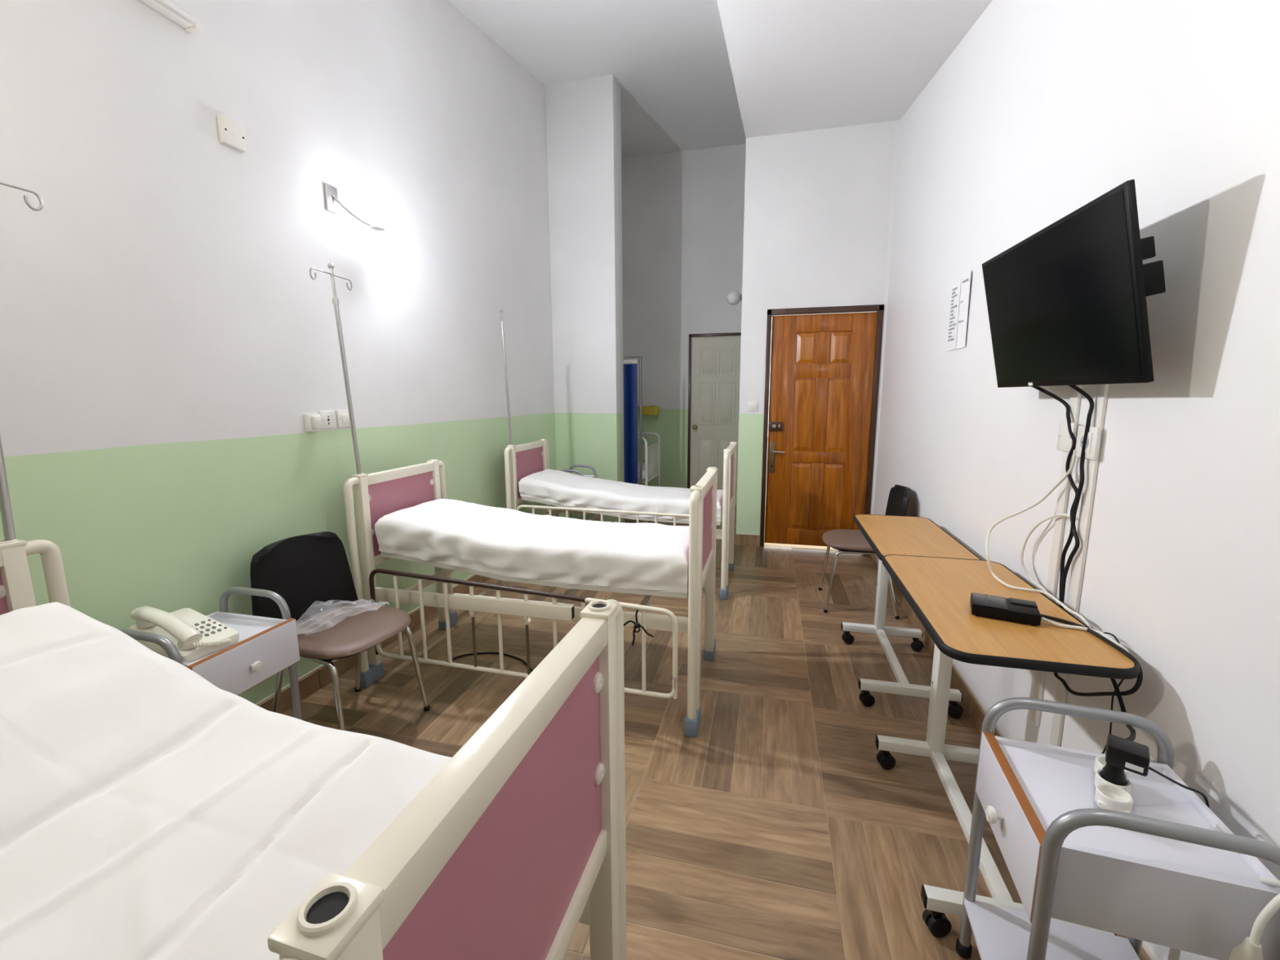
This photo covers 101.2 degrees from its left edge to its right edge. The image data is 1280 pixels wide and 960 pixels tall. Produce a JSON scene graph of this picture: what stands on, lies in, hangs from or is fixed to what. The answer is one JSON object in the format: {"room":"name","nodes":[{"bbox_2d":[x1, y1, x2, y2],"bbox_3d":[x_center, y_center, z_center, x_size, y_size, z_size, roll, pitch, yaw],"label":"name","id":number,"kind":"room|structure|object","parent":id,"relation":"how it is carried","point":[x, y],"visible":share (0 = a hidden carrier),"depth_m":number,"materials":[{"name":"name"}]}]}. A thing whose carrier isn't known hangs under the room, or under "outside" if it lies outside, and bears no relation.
{"room":"hospital room","nodes":[
{"label":"hospital room","id":0,"kind":"room"},
{"bbox_2d":[0,0,555,704],"bbox_3d":[-1.567,-1.164,2.580,0.150,4.498,9.250,2,9,14],"label":"wall","id":1,"kind":"structure","parent":0,"point":[168,338],"depth_m":2.15,"materials":[{"name":"paint"}]},
{"bbox_2d":[138,0,201,33],"bbox_3d":[-1.735,-1.550,1.355,0.080,0.032,1.140,2,9,14],"label":"light","id":2,"kind":"object","parent":1,"relation":"attached to","point":[166,8],"visible":1,"depth_m":1.82,"materials":[{"name":"white plastic"}]},
{"bbox_2d":[216,114,247,152],"bbox_3d":[-1.597,-1.355,2.058,0.027,0.098,0.092,2,9,14],"label":"plate","id":3,"kind":"object","parent":1,"relation":"attached to","point":[231,133],"visible":1,"depth_m":2.04,"materials":[{"name":"white plastic"}]},
{"bbox_2d":[303,413,323,431],"bbox_3d":[-1.526,-0.269,2.463,0.046,0.080,0.070,2,9,14],"label":"electrical outlet","id":4,"kind":"object","parent":1,"relation":"attached to","point":[313,422],"visible":1,"depth_m":2.44,"materials":[{"name":"white plastic"}]},
{"bbox_2d":[318,410,336,429],"bbox_3d":[-1.520,-0.293,2.557,0.011,0.086,0.088,2,9,14],"label":"wall socket","id":5,"kind":"object","parent":1,"relation":"attached to","point":[328,416],"visible":0.97,"depth_m":2.56,"materials":[{"name":"white plastic"}]},
{"bbox_2d":[336,409,350,427],"bbox_3d":[-1.493,-0.310,2.657,0.016,0.086,0.086,2,9,14],"label":"light switch","id":6,"kind":"object","parent":1,"relation":"attached to","point":[343,416],"visible":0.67,"depth_m":2.64,"materials":[{"name":"white plastic"}]},
{"bbox_2d":[324,182,391,231],"bbox_3d":[-1.378,-1.336,2.599,0.277,0.181,0.140,-2,9,-12],"label":"wall lamp","id":7,"kind":"object","parent":1,"relation":"attached to","point":[377,213],"visible":1,"depth_m":2.56,"materials":[{"name":"silver metal"}]},
{"bbox_2d":[255,573,489,714],"bbox_3d":[-1.433,0.881,3.068,0.018,0.104,4.920,2,9,14],"label":"baseboard","id":8,"kind":"structure","parent":1,"relation":"attached to","point":[318,677],"depth_m":2.58,"materials":[{"name":"beige wood"}]},
{"bbox_2d":[544,74,624,522],"bbox_3d":[-0.513,-1.554,5.147,0.648,4.350,0.258,2,9,14],"label":"wall pillar","id":9,"kind":"structure","parent":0,"point":[584,116],"depth_m":4.96,"materials":[{"name":"paint"}]},
{"bbox_2d":[447,0,746,158],"bbox_3d":[-0.040,-2.573,1.970,3.310,1.634,9.250,2,9,14],"label":"ceiling","id":10,"kind":"structure","parent":0,"point":[668,60],"depth_m":4.25,"materials":[{"name":"white paint"}]},
{"bbox_2d":[281,504,1022,959],"bbox_3d":[-0.025,1.061,2.551,3.310,0.100,9.250,2,9,14],"label":"floor","id":11,"kind":"structure","parent":0,"point":[778,830],"depth_m":2.05,"materials":[{"name":"brown wood"}]},
{"bbox_2d":[117,586,302,719],"bbox_3d":[-1.424,0.776,1.784,0.380,0.717,0.394,2,9,14],"label":"base cabinet","id":12,"kind":"object","parent":11,"relation":"on","point":[265,646],"visible":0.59,"depth_m":1.76,"materials":[{"name":"white metal"}]},
{"bbox_2d":[128,605,239,662],"bbox_3d":[-1.446,0.467,1.678,0.285,0.137,0.170,3,10,20],"label":"telephone","id":13,"kind":"object","parent":12,"relation":"on","point":[196,635],"visible":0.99,"depth_m":1.64,"materials":[{"name":"white plastic"}]},
{"bbox_2d":[188,615,278,662],"bbox_3d":[-1.440,0.537,1.749,0.310,0.020,0.302,2,9,14],"label":"tray","id":14,"kind":"object","parent":12,"relation":"on","point":[248,627],"depth_m":1.84,"materials":[{"name":"white plastic"}]},
{"bbox_2d":[0,538,626,959],"bbox_3d":[-0.923,0.743,0.944,1.667,1.042,0.779,2,9,15],"label":"hospital bed","id":15,"kind":"object","parent":11,"relation":"on","point":[517,842],"visible":0.83,"depth_m":0.65,"materials":[{"name":"beige metal"}]},
{"bbox_2d":[0,181,43,541],"bbox_3d":[-1.620,-0.310,1.311,0.025,0.949,0.307,2,9,14],"label":"pole","id":16,"kind":"object","parent":15,"relation":"on","point":[6,511],"visible":0.98,"depth_m":1.34,"materials":[{"name":"metal"}]},
{"bbox_2d":[0,601,451,959],"bbox_3d":[-0.807,0.538,0.860,1.290,0.424,0.560,2,9,14],"label":"mattress","id":17,"kind":"object","parent":15,"relation":"on","point":[150,809],"visible":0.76,"depth_m":0.85,"materials":[{"name":"white fabric"}]},
{"bbox_2d":[249,531,430,730],"bbox_3d":[-1.263,0.659,2.217,0.513,0.815,0.469,3,10,22],"label":"chair","id":18,"kind":"object","parent":11,"relation":"on","point":[312,572],"visible":0.78,"depth_m":2.22,"materials":[{"name":"black leather"}]},
{"bbox_2d":[439,652,532,671],"bbox_3d":[-0.768,0.969,2.791,0.547,0.010,0.198,2,9,14],"label":"cable","id":19,"kind":"object","parent":11,"relation":"on","point":[478,653],"visible":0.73,"depth_m":2.86,"materials":[{"name":"black rubber"}]},
{"bbox_2d":[343,458,717,737],"bbox_3d":[-0.486,0.468,2.655,1.667,1.042,0.801,2,9,14],"label":"hospital bed","id":20,"kind":"object","parent":11,"relation":"on","point":[377,495],"visible":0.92,"depth_m":2.45,"materials":[{"name":"beige metal"}]},
{"bbox_2d":[309,262,361,473],"bbox_3d":[-1.356,-0.485,2.389,0.037,0.952,0.267,1,9,10],"label":"pole","id":21,"kind":"object","parent":20,"relation":"on","point":[335,301],"visible":1,"depth_m":2.40,"materials":[{"name":"metal"}]},
{"bbox_2d":[374,498,688,598],"bbox_3d":[-0.477,0.299,2.641,1.527,0.283,0.586,2,9,14],"label":"mattress","id":22,"kind":"object","parent":20,"relation":"on","point":[502,544],"visible":0.96,"depth_m":2.44,"materials":[{"name":"white fabric"}]},
{"bbox_2d":[623,609,653,645],"bbox_3d":[-0.014,0.608,2.153,0.144,0.152,0.032,2,9,14],"label":"ribbon","id":23,"kind":"object","parent":20,"relation":"attached to","point":[637,624],"visible":0.95,"depth_m":2.15,"materials":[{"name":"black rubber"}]},
{"bbox_2d":[555,464,599,520],"bbox_3d":[-0.558,0.256,4.872,0.345,0.762,0.369,2,9,14],"label":"base cabinet","id":24,"kind":"object","parent":11,"relation":"on","point":[571,470],"visible":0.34,"depth_m":4.95,"materials":[{"name":"grey metal"}]},
{"bbox_2d":[504,438,737,599],"bbox_3d":[-0.117,0.232,4.126,1.667,1.042,0.779,2,9,14],"label":"hospital bed","id":25,"kind":"object","parent":11,"relation":"on","point":[521,460],"visible":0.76,"depth_m":3.96,"materials":[{"name":"beige metal"}]},
{"bbox_2d":[499,309,512,444],"bbox_3d":[-0.986,-0.740,3.866,0.053,0.987,0.267,-2,9,-10],"label":"pole","id":26,"kind":"object","parent":25,"relation":"on","point":[500,310],"visible":1,"depth_m":3.87,"materials":[{"name":"metal"}]},
{"bbox_2d":[518,468,723,525],"bbox_3d":[-0.115,0.107,4.110,1.537,0.295,0.573,2,9,14],"label":"mattress","id":27,"kind":"object","parent":25,"relation":"on","point":[558,488],"visible":0.84,"depth_m":3.93,"materials":[{"name":"white fabric"}]},
{"bbox_2d":[622,356,642,484],"bbox_3d":[-0.275,-0.399,5.660,0.625,1.804,0.360,2,9,14],"label":"privacy screen","id":28,"kind":"object","parent":11,"relation":"on","point":[630,379],"visible":0.17,"depth_m":5.57,"materials":[{"name":"blue fabric"}]},
{"bbox_2d":[637,431,660,523],"bbox_3d":[-0.125,-0.059,6.110,0.593,0.949,0.698,2,9,14],"label":"crib","id":29,"kind":"object","parent":11,"relation":"on","point":[658,444],"visible":0.43,"depth_m":6.04,"materials":[{"name":"metal"}]},
{"bbox_2d":[637,462,653,479],"bbox_3d":[-0.125,-0.104,6.103,0.505,0.118,0.610,2,9,14],"label":"mattress","id":30,"kind":"object","parent":29,"relation":"in","point":[638,464],"visible":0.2,"depth_m":5.84,"materials":[{"name":"white fabric"}]},
{"bbox_2d":[817,484,911,619],"bbox_3d":[1.491,0.441,3.511,0.513,0.815,0.469,2,9,14],"label":"chair","id":31,"kind":"object","parent":11,"relation":"on","point":[845,540],"visible":0.59,"depth_m":3.42,"materials":[{"name":"brown plastic"}]},
{"bbox_2d":[840,514,982,719],"bbox_3d":[1.270,0.627,2.553,0.432,0.746,0.850,2,9,14],"label":"table","id":32,"kind":"object","parent":11,"relation":"on","point":[886,535],"visible":0.89,"depth_m":2.49,"materials":[{"name":"brown wood"}]},
{"bbox_2d":[875,554,1140,937],"bbox_3d":[1.056,0.752,1.687,0.436,0.772,0.911,2,9,14],"label":"table","id":33,"kind":"object","parent":11,"relation":"on","point":[939,590],"visible":0.7,"depth_m":1.49,"materials":[{"name":"brown wood"}]},
{"bbox_2d":[969,592,1041,626],"bbox_3d":[1.049,0.370,1.514,0.160,0.037,0.110,5,10,30],"label":"box","id":34,"kind":"object","parent":33,"relation":"on","point":[1020,611],"visible":1,"depth_m":1.49,"materials":[{"name":"black plastic"}]},
{"bbox_2d":[1041,617,1129,653],"bbox_3d":[1.185,0.416,1.393,0.054,0.053,0.196,-6,11,-32],"label":"lead","id":35,"kind":"object","parent":34,"relation":"attached to","point":[1043,619],"visible":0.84,"depth_m":1.41,"materials":[{"name":"white plastic"}]},
{"bbox_2d":[1040,613,1142,696],"bbox_3d":[1.170,0.506,1.431,0.122,0.244,0.355,2,9,14],"label":"lead","id":36,"kind":"object","parent":33,"relation":"hanging from","point":[1140,678],"visible":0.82,"depth_m":1.36,"materials":[{"name":"rubber"}]},
{"bbox_2d":[1110,678,1136,741],"bbox_3d":[1.099,0.535,1.191,0.052,0.133,0.362,6,11,35],"label":"lead","id":37,"kind":"object","parent":33,"relation":"hanging from","point":[1132,735],"visible":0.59,"depth_m":1.28,"materials":[{"name":"black rubber"}]},
{"bbox_2d":[955,697,1279,959],"bbox_3d":[0.911,0.881,1.066,0.391,0.717,0.379,3,10,18],"label":"cart","id":38,"kind":"object","parent":11,"relation":"on","point":[1168,872],"depth_m":0.94,"materials":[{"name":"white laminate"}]},
{"bbox_2d":[964,897,1139,959],"bbox_3d":[0.911,1.079,1.098,0.330,0.016,0.340,3,10,18],"label":"shelf","id":39,"kind":"object","parent":38,"relation":"attached to","point":[1000,933],"depth_m":1.20,"materials":[{"name":"white laminate"}]},
{"bbox_2d":[1093,755,1129,778],"bbox_3d":[0.961,0.589,1.071,0.052,0.026,0.052,2,9,14],"label":"power socket","id":40,"kind":"object","parent":38,"relation":"on","point":[1100,762],"depth_m":1.08,"materials":[{"name":"white plastic"}]},
{"bbox_2d":[1093,768,1131,794],"bbox_3d":[0.928,0.596,1.031,0.052,0.026,0.052,2,9,14],"label":"power socket","id":41,"kind":"object","parent":38,"relation":"on","point":[1106,787],"depth_m":1.01,"materials":[{"name":"white plastic"}]},
{"bbox_2d":[1094,783,1133,813],"bbox_3d":[0.894,0.602,0.992,0.052,0.026,0.052,2,9,14],"label":"power socket","id":42,"kind":"object","parent":38,"relation":"on","point":[1112,797],"depth_m":0.99,"materials":[{"name":"white plastic"}]},
{"bbox_2d":[998,743,1267,885],"bbox_3d":[0.917,0.643,1.026,0.304,0.020,0.287,3,10,18],"label":"tray","id":43,"kind":"object","parent":38,"relation":"on","point":[1051,781],"depth_m":1.01,"materials":[{"name":"white plastic"}]},
{"bbox_2d":[1150,755,1155,762],"bbox_3d":[1.107,0.727,1.181,0.267,0.309,0.058,-6,11,-34],"label":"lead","id":44,"kind":"object","parent":38,"relation":"hanging from","point":[1152,759],"visible":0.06,"depth_m":1.13,"materials":[{"name":"white"}]},
{"bbox_2d":[1228,876,1279,959],"bbox_3d":[0.977,0.713,0.822,0.107,0.195,0.048,-5,10,-26],"label":"plug","id":45,"kind":"object","parent":38,"relation":"hanging from","point":[1251,948],"visible":1,"depth_m":0.81,"materials":[{"name":"white plastic"}]},
{"bbox_2d":[621,143,746,488],"bbox_3d":[0.496,-2.030,6.671,2.150,4.900,0.150,2,9,14],"label":"wall","id":46,"kind":"structure","parent":0,"point":[683,211],"depth_m":6.50,"materials":[{"name":"paint"}]},
{"bbox_2d":[638,405,659,414],"bbox_3d":[0.115,-0.902,6.780,0.255,0.111,0.169,2,9,14],"label":"box","id":47,"kind":"object","parent":46,"relation":"attached to","point":[646,410],"visible":0.87,"depth_m":6.70,"materials":[{"name":"yellow plastic"}]},
{"bbox_2d":[687,332,741,504],"bbox_3d":[0.975,-0.752,6.694,0.725,2.165,0.128,2,9,14],"label":"door","id":48,"kind":"structure","parent":46,"relation":"in","point":[714,358],"depth_m":6.67,"materials":[{"name":"paint"}]},
{"bbox_2d":[736,120,895,534],"bbox_3d":[1.484,-1.598,4.577,1.164,4.700,0.150,2,9,14],"label":"wall","id":49,"kind":"structure","parent":0,"point":[817,202],"depth_m":4.43,"materials":[{"name":"paint"}]},
{"bbox_2d":[735,533,759,546],"bbox_3d":[1.018,0.565,4.954,0.226,0.114,0.018,2,9,14],"label":"baseboard","id":50,"kind":"structure","parent":49,"relation":"attached to","point":[747,540],"depth_m":4.95,"materials":[{"name":"beige wood"}]},
{"bbox_2d":[747,401,757,410],"bbox_3d":[1.021,-0.667,4.755,0.085,0.085,0.016,2,9,14],"label":"light switch","id":51,"kind":"object","parent":49,"relation":"attached to","point":[752,406],"visible":1,"depth_m":4.75,"materials":[{"name":"white plastic"}]},
{"bbox_2d":[760,304,884,546],"bbox_3d":[1.588,-0.425,4.694,0.946,2.146,0.136,2,9,14],"label":"door","id":52,"kind":"structure","parent":49,"relation":"in","point":[822,380],"depth_m":4.67,"materials":[{"name":"brown wood"}]},
{"bbox_2d":[870,120,899,514],"bbox_3d":[2.137,-1.575,4.417,0.181,4.700,0.150,2,9,14],"label":"trim","id":53,"kind":"structure","parent":49,"relation":"attached to","point":[897,122],"depth_m":4.37,"materials":[{"name":"white paint"}]},
{"bbox_2d":[873,0,1279,959],"bbox_3d":[1.280,-1.016,0.937,0.150,4.700,7.424,2,9,14],"label":"wall","id":54,"kind":"structure","parent":0,"point":[1042,108],"depth_m":1.35,"materials":[{"name":"white paint"}]},
{"bbox_2d":[716,0,992,137],"bbox_3d":[0.621,-1.987,0.941,1.197,2.173,7.114,2,9,14],"label":"ceiling","id":55,"kind":"structure","parent":54,"relation":"attached to","point":[797,65],"depth_m":2.87,"materials":[{"name":"white paint"}]},
{"bbox_2d":[946,279,960,351],"bbox_3d":[1.626,-0.850,2.721,0.009,0.343,0.140,2,9,14],"label":"paper notice","id":56,"kind":"object","parent":54,"relation":"attached to","point":[956,286],"visible":1,"depth_m":2.72,"materials":[{"name":"white paper"}]},
{"bbox_2d":[947,287,956,341],"bbox_3d":[1.623,-0.859,2.723,0.001,0.263,0.096,2,9,14],"label":"print","id":57,"kind":"object","parent":56,"relation":"attached to","point":[952,333],"depth_m":2.73,"materials":[{"name":"grey paper"}]},
{"bbox_2d":[955,270,971,349],"bbox_3d":[1.592,-0.832,2.584,0.009,0.355,0.125,2,9,14],"label":"paper notice","id":58,"kind":"object","parent":54,"relation":"attached to","point":[966,278],"visible":1,"depth_m":2.59,"materials":[{"name":"white paper"}]},
{"bbox_2d":[869,554,1155,959],"bbox_3d":[1.531,0.945,2.592,0.018,0.104,4.414,2,9,14],"label":"baseboard","id":59,"kind":"structure","parent":54,"relation":"attached to","point":[974,708],"depth_m":2.40,"materials":[{"name":"beige"}]},
{"bbox_2d":[1020,513,1070,597],"bbox_3d":[1.323,0.245,1.728,0.020,0.324,0.251,2,9,13],"label":"cable","id":60,"kind":"object","parent":54,"relation":"attached to","point":[1037,525],"visible":0.91,"depth_m":1.77,"materials":[{"name":"white plastic"}]},
{"bbox_2d":[1030,384,1082,726],"bbox_3d":[1.338,0.256,1.693,0.010,1.150,0.044,2,9,14],"label":"cable trunking","id":61,"kind":"object","parent":54,"relation":"attached to","point":[1075,397],"visible":0.56,"depth_m":1.67,"materials":[{"name":"white plastic"}]},
{"bbox_2d":[1056,421,1077,452],"bbox_3d":[1.326,-0.135,1.633,0.011,0.090,0.085,2,9,14],"label":"wall plate","id":62,"kind":"object","parent":54,"relation":"attached to","point":[1064,442],"visible":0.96,"depth_m":1.63,"materials":[{"name":"white plastic"}]},
{"bbox_2d":[1049,383,1109,746],"bbox_3d":[1.307,0.276,1.569,0.010,1.150,0.044,2,9,14],"label":"cable trunking","id":63,"kind":"object","parent":54,"relation":"attached to","point":[1101,390],"visible":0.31,"depth_m":1.54,"materials":[{"name":"white plastic"}]},
{"bbox_2d":[1075,425,1101,460],"bbox_3d":[1.297,-0.109,1.525,0.014,0.092,0.100,2,9,14],"label":"wall socket","id":64,"kind":"object","parent":54,"relation":"attached to","point":[1092,443],"visible":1,"depth_m":1.50,"materials":[{"name":"white plastic"}]},
{"bbox_2d":[985,449,1091,628],"bbox_3d":[1.267,0.194,1.629,0.105,0.577,0.515,-1,9,-5],"label":"cable","id":65,"kind":"object","parent":64,"relation":"attached to","point":[1073,460],"visible":0.91,"depth_m":1.70,"materials":[{"name":"white plastic"}]},
{"bbox_2d":[1101,631,1124,753],"bbox_3d":[1.234,0.580,1.392,0.004,0.355,0.125,2,9,14],"label":"wire","id":66,"kind":"object","parent":54,"relation":"attached to","point":[1113,635],"visible":0.33,"depth_m":1.36,"materials":[{"name":"rubber"}]},
{"bbox_3d":[1.273,-0.495,1.479,0.084,0.140,0.280,2,9,14],"label":"tv bracket","id":67,"kind":"object","parent":54,"relation":"attached to","visible":0},
{"bbox_2d":[982,179,1165,387],"bbox_3d":[1.178,-0.485,1.496,0.128,0.428,0.735,2,9,12],"label":"television","id":68,"kind":"object","parent":67,"relation":"attached to","point":[1067,304],"visible":1,"depth_m":1.34,"materials":[{"name":"black plastic"}]},
{"bbox_2d":[1031,386,1079,603],"bbox_3d":[1.303,0.053,1.648,0.074,0.725,0.249,-1,9,-7],"label":"lead","id":69,"kind":"object","parent":68,"relation":"hanging from","point":[1064,402],"visible":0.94,"depth_m":1.60,"materials":[{"name":"rubber"}]},
{"bbox_2d":[1058,385,1094,608],"bbox_3d":[1.265,0.067,1.571,0.079,0.725,0.056,2,9,14],"label":"lead","id":70,"kind":"object","parent":68,"relation":"hanging from","point":[1084,393],"visible":0.89,"depth_m":1.53,"materials":[{"name":"rubber"}]},
{"bbox_2d":[1101,734,1209,808],"bbox_3d":[1.006,0.593,1.008,0.208,0.163,0.071,2,9,14],"label":"plug adapter","id":71,"kind":"object","parent":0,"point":[1122,754],"visible":0.97,"depth_m":1.01,"materials":[{"name":"black plastic"}]},
{"bbox_3d":[1.230,-1.867,5.633,0.150,4.900,1.836,2,9,14],"label":"wall","id":72,"kind":"structure","parent":0,"visible":0},
{"bbox_2d":[726,289,742,305],"bbox_3d":[0.881,-1.694,4.880,0.155,0.132,0.132,2,9,14],"label":"wall lamp","id":73,"kind":"object","parent":72,"relation":"attached to","point":[733,297],"visible":0.93,"depth_m":4.84,"materials":[{"name":"white glass"}]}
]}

